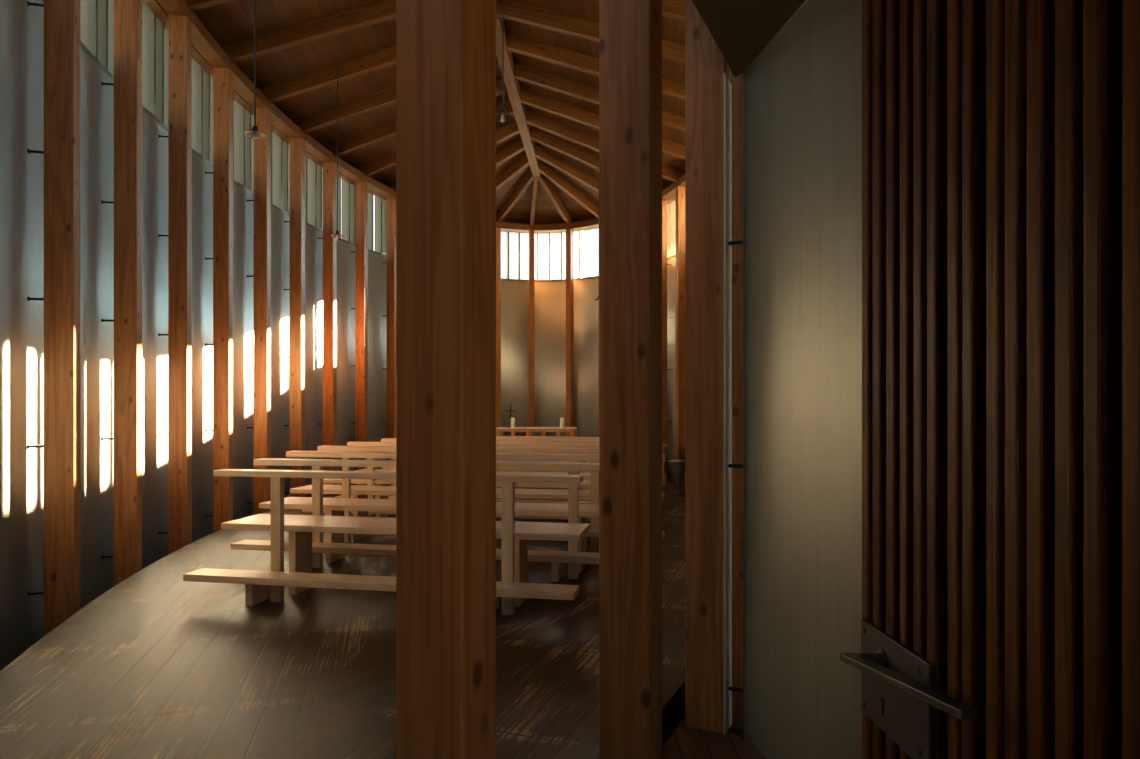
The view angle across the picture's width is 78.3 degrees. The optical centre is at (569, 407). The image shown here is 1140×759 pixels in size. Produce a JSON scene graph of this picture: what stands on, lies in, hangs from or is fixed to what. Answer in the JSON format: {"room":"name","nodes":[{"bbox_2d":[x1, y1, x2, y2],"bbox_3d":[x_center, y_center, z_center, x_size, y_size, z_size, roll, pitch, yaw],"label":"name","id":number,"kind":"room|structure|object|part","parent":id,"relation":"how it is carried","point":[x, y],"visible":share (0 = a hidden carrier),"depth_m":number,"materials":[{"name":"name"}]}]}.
{"room":"house of worship","nodes":[
{"label":"house of worship","id":0,"kind":"room"},
{"bbox_2d":[0,0,386,670],"bbox_3d":[-2.942,-0.530,5.887,1.545,4.100,12.813,0,0,-7],"label":"wall","id":1,"kind":"structure","parent":0,"point":[21,24],"depth_m":5.38,"materials":[{"name":"silver metal"}]},
{"bbox_2d":[41,0,102,68],"bbox_3d":[-3.513,-3.115,4.775,0.180,1.070,1.093,0,0,-14],"label":"window","id":2,"kind":"structure","parent":1,"relation":"in","point":[88,8],"depth_m":5.27,"materials":[{"name":"glass"}]},
{"bbox_2d":[98,0,159,123],"bbox_3d":[-3.728,-3.115,5.824,0.179,1.070,1.056,0,0,-9],"label":"window","id":3,"kind":"structure","parent":1,"relation":"in","point":[105,7],"depth_m":6.31,"materials":[{"name":"glass"}]},
{"bbox_2d":[156,16,205,161],"bbox_3d":[-3.860,-3.115,6.839,0.179,1.070,1.001,0,0,-5],"label":"window","id":4,"kind":"structure","parent":1,"relation":"in","point":[161,33],"depth_m":6.75,"materials":[{"name":"glass"}]},
{"bbox_2d":[203,69,247,190],"bbox_3d":[-3.911,-3.115,7.830,0.190,1.070,0.997,0,0,0],"label":"window","id":5,"kind":"structure","parent":1,"relation":"in","point":[238,110],"depth_m":8.04,"materials":[{"name":"glass"}]},
{"bbox_2d":[245,109,284,212],"bbox_3d":[-3.895,-3.115,8.803,0.179,1.070,0.959,0,0,3],"label":"window","id":6,"kind":"structure","parent":1,"relation":"in","point":[276,142],"depth_m":9.08,"materials":[{"name":"glass"}]},
{"bbox_2d":[282,140,318,229],"bbox_3d":[-3.804,-3.115,9.734,0.179,1.070,0.926,0,0,8],"label":"window","id":7,"kind":"structure","parent":1,"relation":"in","point":[310,166],"depth_m":9.90,"materials":[{"name":"glass"}]},
{"bbox_2d":[317,164,351,244],"bbox_3d":[-3.636,-3.115,10.637,0.181,1.070,0.928,0,0,13],"label":"window","id":8,"kind":"structure","parent":1,"relation":"in","point":[345,185],"depth_m":10.81,"materials":[{"name":"glass"}]},
{"bbox_2d":[350,183,383,255],"bbox_3d":[-3.389,-3.115,11.504,0.182,1.070,0.890,0,0,19],"label":"window","id":9,"kind":"structure","parent":1,"relation":"in","point":[377,201],"depth_m":11.66,"materials":[{"name":"glass"}]},
{"bbox_2d":[382,199,386,256],"bbox_3d":[-3.047,-3.115,12.331,0.186,1.070,0.922,0,0,26],"label":"window","id":10,"kind":"structure","parent":1,"relation":"in","point":[384,202],"depth_m":12.02,"materials":[{"name":"glass"}]},
{"bbox_2d":[0,471,684,758],"bbox_3d":[-0.798,1.235,7.361,5.397,0.070,13.110,0,0,0],"label":"floor","id":11,"kind":"structure","parent":0,"point":[159,665],"depth_m":3.25,"materials":[{"name":"brown wood"}]},
{"bbox_2d":[183,469,589,614],"bbox_3d":[-1.090,0.796,4.376,2.400,0.808,0.765,0,0,10],"label":"pew","id":12,"kind":"object","parent":11,"relation":"on","point":[514,589],"visible":0.89,"depth_m":4.25,"materials":[{"name":"brown wood"}]},
{"bbox_3d":[-1.767,0.995,4.593,0.050,0.410,0.200,0,0,10],"label":"seat leg","id":13,"kind":"part","parent":12,"relation":"part of","materials":[{"name":"brown wood"}]},
{"bbox_3d":[-1.083,0.410,4.247,2.340,0.037,0.115,0,0,10],"label":"rail","id":14,"kind":"part","parent":12,"relation":"part of","materials":[{"name":"brown wood"}]},
{"bbox_3d":[-1.073,0.770,4.553,2.370,0.040,0.410,0,0,10],"label":"seat","id":15,"kind":"part","parent":12,"relation":"part of","materials":[{"name":"brown wood"}]},
{"bbox_3d":[-0.311,0.995,4.328,0.050,0.410,0.200,0,0,10],"label":"seat leg","id":16,"kind":"part","parent":12,"relation":"part of","materials":[{"name":"brown wood"}]},
{"bbox_2d":[231,458,598,581],"bbox_3d":[-0.941,0.796,5.267,3.060,0.808,0.765,0,0,10],"label":"pew","id":17,"kind":"object","parent":11,"relation":"on","point":[334,547],"visible":0.66,"depth_m":5.14,"materials":[{"name":"brown wood"}]},
{"bbox_3d":[-1.854,0.995,5.527,0.050,0.410,0.200,0,0,10],"label":"seat leg","id":18,"kind":"part","parent":17,"relation":"part of","materials":[{"name":"brown wood"}]},
{"bbox_3d":[-0.934,0.415,5.138,3.000,0.046,0.115,0,0,10],"label":"rail","id":19,"kind":"part","parent":17,"relation":"part of","materials":[{"name":"brown wood"}]},
{"bbox_3d":[-0.924,0.770,5.444,3.030,0.040,0.410,0,0,10],"label":"seat","id":20,"kind":"part","parent":17,"relation":"part of","materials":[{"name":"brown wood"}]},
{"bbox_3d":[0.074,0.995,5.176,0.050,0.410,0.200,0,0,10],"label":"seat leg","id":21,"kind":"part","parent":17,"relation":"part of","materials":[{"name":"brown wood"}]},
{"bbox_2d":[334,442,598,503],"bbox_3d":[-0.825,0.796,7.938,3.600,0.808,0.765,0,0,10],"label":"pew","id":22,"kind":"object","parent":11,"relation":"on","point":[587,476],"visible":0.12,"depth_m":7.73,"materials":[{"name":"brown wood"}]},
{"bbox_3d":[-0.818,0.418,7.810,3.540,0.052,0.115,0,0,10],"label":"rail","id":23,"kind":"part","parent":22,"relation":"part of","materials":[{"name":"brown wood"}]},
{"bbox_3d":[-0.808,0.770,8.116,3.570,0.040,0.410,0,0,10],"label":"seat","id":24,"kind":"part","parent":22,"relation":"part of","materials":[{"name":"brown wood"}]},
{"bbox_2d":[286,451,664,551],"bbox_3d":[-0.894,0.796,6.211,3.460,0.808,0.765,0,0,10],"label":"pew","id":25,"kind":"object","parent":11,"relation":"on","point":[346,489],"visible":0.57,"depth_m":6.20,"materials":[{"name":"brown wood"}]},
{"bbox_3d":[-1.945,0.995,6.496,0.050,0.410,0.200,0,0,10],"label":"seat leg","id":26,"kind":"part","parent":25,"relation":"part of","materials":[{"name":"brown wood"}]},
{"bbox_3d":[-0.887,0.418,6.083,3.400,0.052,0.115,0,0,10],"label":"rail","id":27,"kind":"part","parent":25,"relation":"part of","materials":[{"name":"brown wood"}]},
{"bbox_3d":[-0.877,0.770,6.388,3.430,0.040,0.410,0,0,10],"label":"seat","id":28,"kind":"part","parent":25,"relation":"part of","materials":[{"name":"brown wood"}]},
{"bbox_2d":[302,446,662,528],"bbox_3d":[-0.865,0.796,7.070,3.580,0.808,0.765,0,0,10],"label":"pew","id":29,"kind":"object","parent":11,"relation":"on","point":[586,484],"visible":0.27,"depth_m":6.96,"materials":[{"name":"brown wood"}]},
{"bbox_3d":[-1.975,0.995,7.366,0.050,0.410,0.200,0,0,10],"label":"seat leg","id":30,"kind":"part","parent":29,"relation":"part of","materials":[{"name":"brown wood"}]},
{"bbox_3d":[-0.848,0.770,7.248,3.550,0.040,0.410,0,0,10],"label":"seat","id":31,"kind":"part","parent":29,"relation":"part of","materials":[{"name":"brown wood"}]},
{"bbox_3d":[-0.858,0.418,6.942,3.520,0.052,0.115,0,0,10],"label":"rail","id":32,"kind":"part","parent":29,"relation":"part of","materials":[{"name":"brown wood"}]},
{"bbox_2d":[381,438,598,500],"bbox_3d":[-0.784,0.796,8.838,3.380,0.808,0.765,0,0,10],"label":"pew","id":33,"kind":"object","parent":11,"relation":"on","point":[383,439],"visible":0.06,"depth_m":8.63,"materials":[{"name":"brown wood"}]},
{"bbox_3d":[-0.767,0.770,9.015,3.350,0.040,0.410,0,0,10],"label":"seat","id":34,"kind":"part","parent":33,"relation":"part of","materials":[{"name":"brown wood"}]},
{"bbox_3d":[-0.776,0.418,8.710,3.320,0.052,0.115,0,0,10],"label":"rail","id":35,"kind":"part","parent":33,"relation":"part of","materials":[{"name":"brown wood"}]},
{"bbox_2d":[529,230,533,435],"bbox_3d":[-0.778,-1.015,14.124,0.105,5.070,0.264,0,0,-6],"label":"timber post","id":36,"kind":"object","parent":11,"relation":"on","point":[531,232],"visible":0.77,"depth_m":13.99,"materials":[{"name":"brown wood"}]},
{"bbox_2d":[496,429,574,471],"bbox_3d":[-0.545,0.763,11.300,1.240,0.873,0.600,0,0,0],"label":"altar","id":37,"kind":"object","parent":11,"relation":"on","point":[499,432],"visible":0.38,"depth_m":11.00,"materials":[{"name":"orange wood"}]},
{"bbox_2d":[496,427,576,436],"bbox_3d":[-0.535,0.495,11.300,1.280,0.360,0.610,0,0,0],"label":"altar cloth","id":38,"kind":"object","parent":37,"relation":"on","point":[575,428],"visible":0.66,"depth_m":10.99,"materials":[{"name":"white fabric"}]},
{"bbox_2d":[506,404,514,427],"bbox_3d":[-0.960,0.128,11.320,0.136,0.375,0.100,0,0,34],"label":"cross","id":39,"kind":"object","parent":38,"relation":"on","point":[510,410],"visible":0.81,"depth_m":11.31,"materials":[{"name":"black metal"}]},
{"bbox_2d":[511,418,514,427],"bbox_3d":[-0.910,0.229,11.150,0.068,0.172,0.068,0,0,0],"label":"candle","id":40,"kind":"object","parent":38,"relation":"on","point":[512,419],"visible":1,"depth_m":11.12,"materials":[{"name":"beige wax"}]},
{"bbox_2d":[560,418,563,427],"bbox_3d":[-0.125,0.229,11.150,0.068,0.172,0.068,0,0,0],"label":"candle","id":41,"kind":"object","parent":38,"relation":"on","point":[561,419],"visible":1,"depth_m":11.12,"materials":[{"name":"beige wax"}]},
{"bbox_2d":[496,436,598,489],"bbox_3d":[-0.721,0.796,9.767,3.060,0.808,0.765,0,0,10],"label":"pew","id":42,"kind":"object","parent":11,"relation":"on","point":[497,437],"visible":0.02,"depth_m":9.58,"materials":[{"name":"brown wood"}]},
{"bbox_3d":[-0.704,0.770,9.944,3.030,0.040,0.410,0,0,10],"label":"seat","id":43,"kind":"part","parent":42,"relation":"part of","materials":[{"name":"brown wood"}]},
{"bbox_3d":[-0.714,0.418,9.638,3.000,0.052,0.115,0,0,10],"label":"rail","id":44,"kind":"part","parent":42,"relation":"part of","materials":[{"name":"brown wood"}]},
{"bbox_2d":[566,229,573,436],"bbox_3d":[0.015,-1.015,14.007,0.105,5.070,0.264,0,0,23],"label":"timber post","id":45,"kind":"object","parent":11,"relation":"on","point":[569,232],"visible":0.71,"depth_m":13.89,"materials":[{"name":"brown wood"}]},
{"bbox_2d":[662,443,667,485],"bbox_3d":[1.315,0.875,10.898,0.350,0.650,0.300,0,0,-6],"label":"wooden pedestal","id":46,"kind":"object","parent":11,"relation":"on","point":[663,444],"visible":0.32,"depth_m":10.78,"materials":[{"name":"brown wood"}]},
{"bbox_2d":[662,200,670,480],"bbox_3d":[1.620,-1.015,12.017,0.264,5.070,0.105,0,0,-21],"label":"timber post","id":47,"kind":"object","parent":11,"relation":"on","point":[664,202],"visible":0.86,"depth_m":11.96,"materials":[{"name":"brown wood"}]},
{"bbox_2d":[668,460,684,496],"bbox_3d":[1.500,0.958,9.550,0.320,0.485,0.320,0,0,0],"label":"basin","id":48,"kind":"object","parent":11,"relation":"on","point":[678,466],"visible":0.8,"depth_m":9.47,"materials":[{"name":"metal"}]},
{"bbox_3d":[1.500,0.823,9.550,0.320,0.215,0.320,0,0,0],"label":"bowl","id":49,"kind":"part","parent":48,"relation":"part of","materials":[{"name":"stone"}]},
{"bbox_2d":[676,186,684,486],"bbox_3d":[1.847,-1.015,11.282,0.264,5.070,0.105,0,0,-14],"label":"timber post","id":50,"kind":"object","parent":11,"relation":"on","point":[680,191],"visible":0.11,"depth_m":11.22,"materials":[{"name":"brown wood"}]},
{"bbox_2d":[142,0,684,223],"bbox_3d":[-0.798,-4.006,7.015,6.499,0.897,14.913,0,0,0],"label":"ceiling","id":51,"kind":"structure","parent":0,"point":[230,22],"depth_m":8.53,"materials":[{"name":"brown wood"}]},
{"bbox_2d":[185,0,236,10],"bbox_3d":[-2.290,-3.987,6.356,2.677,0.772,0.075,0,0,1],"label":"rafter","id":52,"kind":"object","parent":51,"relation":"attached to","point":[193,5],"visible":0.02,"depth_m":6.35,"materials":[{"name":"brown wood"}]},
{"bbox_2d":[244,0,265,138],"bbox_3d":[-2.295,-3.000,5.100,0.152,2.080,0.152,0,0,0],"label":"pendant lamp","id":53,"kind":"object","parent":51,"relation":"hanging from","point":[254,133],"visible":1,"depth_m":5.10,"materials":[{"name":"black metal"}]},
{"bbox_3d":[-2.295,-2.005,5.100,0.152,0.029,0.152,0,0,0],"label":"lamp shade","id":54,"kind":"part","parent":53,"relation":"part of","materials":[{"name":"orange metal"}]},
{"bbox_3d":[-2.295,-3.039,5.100,0.010,2.002,0.010,0,0,-23],"label":"cord","id":55,"kind":"part","parent":53,"relation":"part of","materials":[{"name":"black metal"}]},
{"bbox_2d":[221,0,395,62],"bbox_3d":[-2.316,-3.987,7.223,2.812,0.773,0.075,0,0,5],"label":"rafter","id":56,"kind":"object","parent":51,"relation":"attached to","point":[385,10],"visible":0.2,"depth_m":7.22,"materials":[{"name":"brown wood"}]},
{"bbox_2d":[259,46,395,102],"bbox_3d":[-2.306,-3.988,8.088,2.893,0.774,0.075,0,0,9],"label":"rafter","id":57,"kind":"object","parent":51,"relation":"attached to","point":[384,58],"visible":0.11,"depth_m":8.14,"materials":[{"name":"brown wood"}]},
{"bbox_2d":[331,63,343,238],"bbox_3d":[-2.690,-2.974,8.100,0.152,2.031,0.152,0,0,0],"label":"pendant lamp","id":58,"kind":"object","parent":51,"relation":"hanging from","point":[337,235],"visible":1,"depth_m":8.10,"materials":[{"name":"black metal"}]},
{"bbox_3d":[-2.690,-2.003,8.100,0.152,0.029,0.152,0,0,0],"label":"lamp shade","id":59,"kind":"part","parent":58,"relation":"part of","materials":[{"name":"orange metal"}]},
{"bbox_3d":[-2.690,-3.013,8.100,0.010,1.952,0.010,0,0,23],"label":"cord","id":60,"kind":"part","parent":58,"relation":"part of","materials":[{"name":"black metal"}]},
{"bbox_2d":[157,0,533,231],"bbox_3d":[-2.237,-3.605,7.058,3.019,0.110,14.205,0,0,0],"label":"beam","id":61,"kind":"structure","parent":51,"relation":"attached to","point":[203,41],"depth_m":8.13,"materials":[{"name":"brown wood"}]},
{"bbox_2d":[294,56,498,133],"bbox_3d":[-2.261,-3.988,8.917,2.916,0.774,0.075,0,0,14],"label":"rafter","id":62,"kind":"object","parent":51,"relation":"attached to","point":[385,97],"visible":0.31,"depth_m":9.03,"materials":[{"name":"brown wood"}]},
{"bbox_2d":[144,0,675,233],"bbox_3d":[-0.798,-3.680,6.971,6.127,0.260,14.619,0,0,0],"label":"trim","id":63,"kind":"structure","parent":51,"relation":"attached to","point":[156,8],"depth_m":8.24,"materials":[{"name":"brown wood"}]},
{"bbox_2d":[325,78,506,156],"bbox_3d":[-2.182,-3.988,9.711,2.882,0.774,0.075,0,0,18],"label":"rafter","id":64,"kind":"object","parent":51,"relation":"attached to","point":[387,130],"visible":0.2,"depth_m":9.90,"materials":[{"name":"brown wood"}]},
{"bbox_2d":[357,101,513,176],"bbox_3d":[-2.063,-3.987,10.498,2.787,0.773,0.075,0,0,23],"label":"rafter","id":65,"kind":"object","parent":51,"relation":"attached to","point":[388,161],"visible":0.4,"depth_m":10.81,"materials":[{"name":"brown wood"}]},
{"bbox_2d":[387,121,519,191],"bbox_3d":[-1.908,-3.987,11.236,2.632,0.772,0.075,0,0,28],"label":"rafter","id":66,"kind":"object","parent":51,"relation":"attached to","point":[511,129],"visible":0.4,"depth_m":10.71,"materials":[{"name":"brown wood"}]},
{"bbox_2d":[496,0,513,122],"bbox_3d":[-0.459,-3.106,4.800,0.152,2.295,0.152,0,0,0],"label":"pendant lamp","id":67,"kind":"object","parent":51,"relation":"hanging from","point":[502,117],"visible":0.96,"depth_m":4.80,"materials":[{"name":"black metal"}]},
{"bbox_3d":[-0.459,-3.145,4.800,0.010,2.216,0.010,0,0,22],"label":"cord","id":68,"kind":"part","parent":67,"relation":"part of","materials":[{"name":"black metal"}]},
{"bbox_3d":[-0.459,-1.986,4.800,0.032,0.056,0.032,0,0,0],"label":"bulb","id":69,"kind":"part","parent":67,"relation":"part of","materials":[{"name":"glass"}]},
{"bbox_3d":[-0.459,-2.004,4.800,0.152,0.029,0.152,0,0,0],"label":"lamp shade","id":70,"kind":"part","parent":67,"relation":"part of","materials":[{"name":"orange metal"}]},
{"bbox_2d":[496,139,524,165],"bbox_3d":[-1.697,-3.986,11.973,2.391,0.770,0.075,0,0,34],"label":"rafter","id":71,"kind":"object","parent":51,"relation":"attached to","point":[516,147],"visible":0.2,"depth_m":11.46,"materials":[{"name":"brown wood"}]},
{"bbox_2d":[496,155,529,189],"bbox_3d":[-1.426,-3.984,12.663,2.048,0.765,0.075,0,0,43],"label":"rafter","id":72,"kind":"object","parent":51,"relation":"attached to","point":[522,163],"visible":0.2,"depth_m":12.24,"materials":[{"name":"brown wood"}]},
{"bbox_2d":[496,171,534,222],"bbox_3d":[-1.067,-3.979,13.288,0.075,0.755,1.555,0,0,-34],"label":"rafter","id":73,"kind":"object","parent":51,"relation":"attached to","point":[527,181],"visible":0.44,"depth_m":13.20,"materials":[{"name":"brown wood"}]},
{"bbox_2d":[496,0,540,175],"bbox_3d":[-0.903,-4.310,6.280,0.140,0.240,12.774,0,0,3],"label":"ridge beam","id":74,"kind":"structure","parent":51,"relation":"attached to","point":[512,85],"depth_m":9.42,"materials":[{"name":"brown wood"}]},
{"bbox_2d":[529,176,537,224],"bbox_3d":[-0.697,-3.978,13.412,0.075,0.754,1.532,0,0,-6],"label":"rafter","id":75,"kind":"object","parent":51,"relation":"attached to","point":[535,181],"visible":0.71,"depth_m":13.31,"materials":[{"name":"wood"}]},
{"bbox_2d":[537,174,572,223],"bbox_3d":[-0.274,-3.979,13.350,0.075,0.754,1.536,0,0,24],"label":"rafter","id":76,"kind":"object","parent":51,"relation":"attached to","point":[543,180],"visible":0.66,"depth_m":13.26,"materials":[{"name":"brown wood"}]},
{"bbox_2d":[535,145,598,191],"bbox_3d":[0.316,-3.985,12.238,2.260,0.768,0.075,0,0,-35],"label":"rafter","id":77,"kind":"object","parent":51,"relation":"attached to","point":[541,153],"visible":0.54,"depth_m":11.94,"materials":[{"name":"brown wood"}]},
{"bbox_2d":[537,160,598,218],"bbox_3d":[0.059,-3.982,12.929,0.075,0.762,1.846,0,0,44],"label":"rafter","id":78,"kind":"object","parent":51,"relation":"attached to","point":[543,169],"visible":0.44,"depth_m":12.79,"materials":[{"name":"brown wood"}]},
{"bbox_2d":[497,0,684,63],"bbox_3d":[0.639,-3.988,7.587,2.877,0.774,0.075,0,0,-4],"label":"rafter","id":79,"kind":"object","parent":51,"relation":"attached to","point":[513,10],"visible":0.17,"depth_m":7.50,"materials":[{"name":"brown wood"}]},
{"bbox_2d":[506,33,684,99],"bbox_3d":[0.685,-3.988,8.388,2.926,0.774,0.075,0,0,-8],"label":"rafter","id":80,"kind":"object","parent":51,"relation":"attached to","point":[514,43],"visible":0.45,"depth_m":8.25,"materials":[{"name":"brown wood"}]},
{"bbox_2d":[530,127,665,190],"bbox_3d":[0.501,-3.987,11.450,2.563,0.771,0.075,0,0,-27],"label":"rafter","id":81,"kind":"object","parent":51,"relation":"attached to","point":[537,135],"visible":0.44,"depth_m":11.12,"materials":[{"name":"brown wood"}]},
{"bbox_2d":[514,62,684,130],"bbox_3d":[0.697,-3.988,9.190,2.922,0.774,0.075,0,0,-12],"label":"rafter","id":82,"kind":"object","parent":51,"relation":"attached to","point":[522,72],"visible":0.44,"depth_m":9.00,"materials":[{"name":"brown wood"}]},
{"bbox_2d":[520,88,684,158],"bbox_3d":[0.671,-3.988,9.990,2.860,0.774,0.075,0,0,-17],"label":"rafter","id":83,"kind":"object","parent":51,"relation":"attached to","point":[528,97],"visible":0.43,"depth_m":9.76,"materials":[{"name":"brown wood"}]},
{"bbox_2d":[526,110,684,181],"bbox_3d":[0.600,-3.987,10.786,2.733,0.773,0.075,0,0,-22],"label":"rafter","id":84,"kind":"object","parent":51,"relation":"attached to","point":[532,118],"visible":0.43,"depth_m":10.51,"materials":[{"name":"brown wood"}]},
{"bbox_2d":[534,174,684,232],"bbox_3d":[0.512,-3.605,7.050,3.276,0.110,14.231,0,0,0],"label":"trim","id":85,"kind":"structure","parent":51,"relation":"attached to","point":[669,192],"depth_m":13.73,"materials":[{"name":"brown wood"}]},
{"bbox_2d":[594,0,684,20],"bbox_3d":[0.561,-3.987,6.789,2.780,0.773,0.075,0,0,0],"label":"rafter","id":86,"kind":"object","parent":51,"relation":"attached to","point":[675,9],"visible":0.02,"depth_m":6.75,"materials":[{"name":"brown wood"}]},
{"bbox_2d":[501,278,597,436],"bbox_3d":[-0.726,-0.530,13.312,4.591,4.100,1.998,0,0,0],"label":"wall","id":87,"kind":"structure","parent":0,"point":[549,296],"depth_m":14.19,"materials":[{"name":"silver metal"}]},
{"bbox_2d":[501,232,528,280],"bbox_3d":[-1.188,-3.115,14.224,0.842,1.070,0.209,0,0,-18],"label":"window","id":88,"kind":"structure","parent":87,"relation":"in","point":[507,233],"depth_m":14.23,"materials":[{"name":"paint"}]},
{"bbox_2d":[534,232,575,280],"bbox_3d":[-0.343,-3.115,14.293,0.937,1.070,0.224,0,0,8],"label":"window","id":89,"kind":"structure","parent":87,"relation":"in","point":[562,234],"depth_m":14.23,"materials":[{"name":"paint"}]},
{"bbox_2d":[574,230,597,279],"bbox_3d":[0.474,-3.115,13.969,0.901,1.070,0.210,0,0,34],"label":"window","id":90,"kind":"structure","parent":87,"relation":"in","point":[591,231],"depth_m":14.05,"materials":[{"name":"glass"}]},
{"bbox_2d":[667,256,675,483],"bbox_3d":[1.685,-0.530,7.648,1.089,4.100,9.828,0,0,4],"label":"wall","id":91,"kind":"structure","parent":0,"point":[671,270],"depth_m":12.04,"materials":[{"name":"silver metal"}]},
{"bbox_2d":[667,201,674,259],"bbox_3d":[1.617,-3.115,12.533,0.192,1.070,0.989,0,0,-25],"label":"window","id":92,"kind":"structure","parent":91,"relation":"in","point":[671,206],"depth_m":12.10,"materials":[{"name":"glass"}]},
{"bbox_2d":[671,200,675,257],"bbox_3d":[1.938,-3.115,11.710,0.181,1.070,0.802,0,0,-17],"label":"window","id":93,"kind":"structure","parent":91,"relation":"in","point":[675,200],"depth_m":11.96,"materials":[{"name":"glass"}]},
{"bbox_2d":[662,697,742,745],"bbox_3d":[-0.900,1.660,6.400,8.600,0.280,17.600,0,0,0],"label":"floor","id":94,"kind":"structure","parent":0,"point":[676,717],"depth_m":3.36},
{"bbox_2d":[27,0,79,635],"bbox_3d":[-3.180,-1.015,4.302,0.264,5.070,0.105,0,0,-16],"label":"timber post","id":95,"kind":"object","parent":94,"relation":"on","point":[61,152],"visible":0.85,"depth_m":4.27,"materials":[{"name":"brown wood"}]},
{"bbox_2d":[101,0,141,585],"bbox_3d":[-3.433,-1.015,5.346,0.264,5.070,0.105,0,0,-12],"label":"timber post","id":96,"kind":"object","parent":94,"relation":"on","point":[127,84],"visible":0.89,"depth_m":5.31,"materials":[{"name":"brown wood"}]},
{"bbox_2d":[158,15,191,554],"bbox_3d":[-3.603,-1.015,6.369,0.264,5.070,0.105,0,0,-7],"label":"timber post","id":97,"kind":"object","parent":94,"relation":"on","point":[179,136],"visible":0.88,"depth_m":6.33,"materials":[{"name":"brown wood"}]},
{"bbox_2d":[205,67,232,532],"bbox_3d":[-3.693,-1.015,7.345,0.264,5.070,0.105,0,0,-3],"label":"timber post","id":98,"kind":"object","parent":94,"relation":"on","point":[222,172],"visible":0.89,"depth_m":7.30,"materials":[{"name":"brown wood"}]},
{"bbox_2d":[247,108,270,514],"bbox_3d":[-3.711,-1.015,8.322,0.264,5.070,0.105,0,0,1],"label":"timber post","id":99,"kind":"object","parent":94,"relation":"on","point":[262,147],"visible":0.93,"depth_m":8.27,"materials":[{"name":"brown wood"}]},
{"bbox_2d":[284,138,304,496],"bbox_3d":[-3.656,-1.015,9.256,0.264,5.070,0.105,0,0,6],"label":"timber post","id":100,"kind":"object","parent":94,"relation":"on","point":[297,145],"visible":0.81,"depth_m":9.20,"materials":[{"name":"brown wood"}]},
{"bbox_2d":[318,161,336,494],"bbox_3d":[-3.531,-1.015,10.148,0.264,5.070,0.105,0,0,10],"label":"timber post","id":101,"kind":"object","parent":94,"relation":"on","point":[329,300],"visible":0.74,"depth_m":10.09,"materials":[{"name":"brown wood"}]},
{"bbox_2d":[351,181,367,484],"bbox_3d":[-3.327,-1.015,11.025,0.264,5.070,0.105,0,0,16],"label":"timber post","id":102,"kind":"object","parent":94,"relation":"on","point":[361,187],"visible":0.77,"depth_m":10.97,"materials":[{"name":"brown wood"}]},
{"bbox_2d":[383,197,395,459],"bbox_3d":[-3.049,-1.015,11.838,0.264,5.070,0.105,0,0,22],"label":"timber post","id":103,"kind":"object","parent":94,"relation":"on","point":[391,201],"visible":0.73,"depth_m":11.77,"materials":[{"name":"brown wood"}]},
{"bbox_2d":[496,227,500,427],"bbox_3d":[-1.472,-1.015,13.892,0.105,5.070,0.264,0,0,-29],"label":"timber post","id":104,"kind":"object","parent":94,"relation":"on","point":[498,230],"visible":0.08,"depth_m":13.78,"materials":[{"name":"brown wood"}]},
{"bbox_2d":[598,224,598,436],"bbox_3d":[0.677,-1.015,13.559,0.105,5.070,0.264,0,0,44],"label":"timber post","id":105,"kind":"object","parent":94,"relation":"on","point":[598,224],"visible":0.02,"depth_m":13.50,"materials":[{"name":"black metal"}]},
{"bbox_2d":[730,69,742,729],"bbox_3d":[0.863,-1.015,3.339,0.264,5.070,0.105,0,0,24],"label":"timber post","id":106,"kind":"object","parent":94,"relation":"on","point":[737,83],"visible":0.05,"depth_m":3.31,"materials":[{"name":"brown wood"}]},
{"bbox_2d":[662,717,765,758],"bbox_3d":[0.212,1.335,0.762,2.384,0.070,4.525,0,0,0],"label":"floor","id":107,"kind":"structure","parent":0,"point":[685,742],"depth_m":2.69,"materials":[{"name":"brown wood"}]},
{"bbox_2d":[396,0,495,758],"bbox_3d":[-0.235,-1.125,1.330,0.160,4.850,0.105,0,0,30],"label":"timber post","id":108,"kind":"object","parent":107,"relation":"on","point":[446,49],"visible":1,"depth_m":1.28,"materials":[{"name":"brown wood"}]},
{"bbox_2d":[599,0,661,758],"bbox_3d":[0.180,-1.125,2.070,0.160,4.850,0.105,0,0,28],"label":"timber post","id":109,"kind":"object","parent":107,"relation":"on","point":[630,31],"visible":1,"depth_m":2.02,"materials":[{"name":"brown wood"}]},
{"bbox_2d":[685,0,742,734],"bbox_3d":[0.611,-1.125,2.846,0.264,4.850,0.108,0,0,26],"label":"timber post","id":110,"kind":"object","parent":107,"relation":"on","point":[708,87],"visible":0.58,"depth_m":2.82,"materials":[{"name":"wood"}]},
{"bbox_3d":[0.634,0.150,0.339,0.100,2.300,0.118,0,0,0],"label":"trim","id":111,"kind":"structure","parent":107,"relation":"on","visible":0},
{"bbox_2d":[840,0,1139,758],"bbox_3d":[0.549,0.193,0.860,0.140,2.185,0.900,0,0,-2],"label":"door","id":112,"kind":"structure","parent":111,"relation":"attached to","point":[1000,619],"depth_m":0.92,"materials":[{"name":"wood"}]},
{"bbox_3d":[0.532,0.432,1.201,0.017,0.034,0.034,0,0,-2],"label":"lever handle","id":113,"kind":"part","parent":112,"relation":"part of","materials":[{"name":"metal"}]},
{"bbox_3d":[0.542,0.471,1.173,0.008,0.167,0.230,0,0,-2],"label":"lock plate","id":114,"kind":"part","parent":112,"relation":"part of","materials":[{"name":"metal"}]},
{"bbox_2d":[692,0,804,77],"bbox_3d":[0.216,-1.370,0.646,2.493,0.060,4.392,0,0,0],"label":"ceiling","id":115,"kind":"structure","parent":0,"point":[741,29],"depth_m":2.43,"materials":[{"name":"brown wood"}]},
{"bbox_2d":[743,0,861,758],"bbox_3d":[1.074,0.090,0.628,0.048,2.868,4.417,0,0,-9],"label":"wall","id":116,"kind":"structure","parent":0,"point":[802,93],"depth_m":2.32,"materials":[{"name":"grey paint"}]}
]}

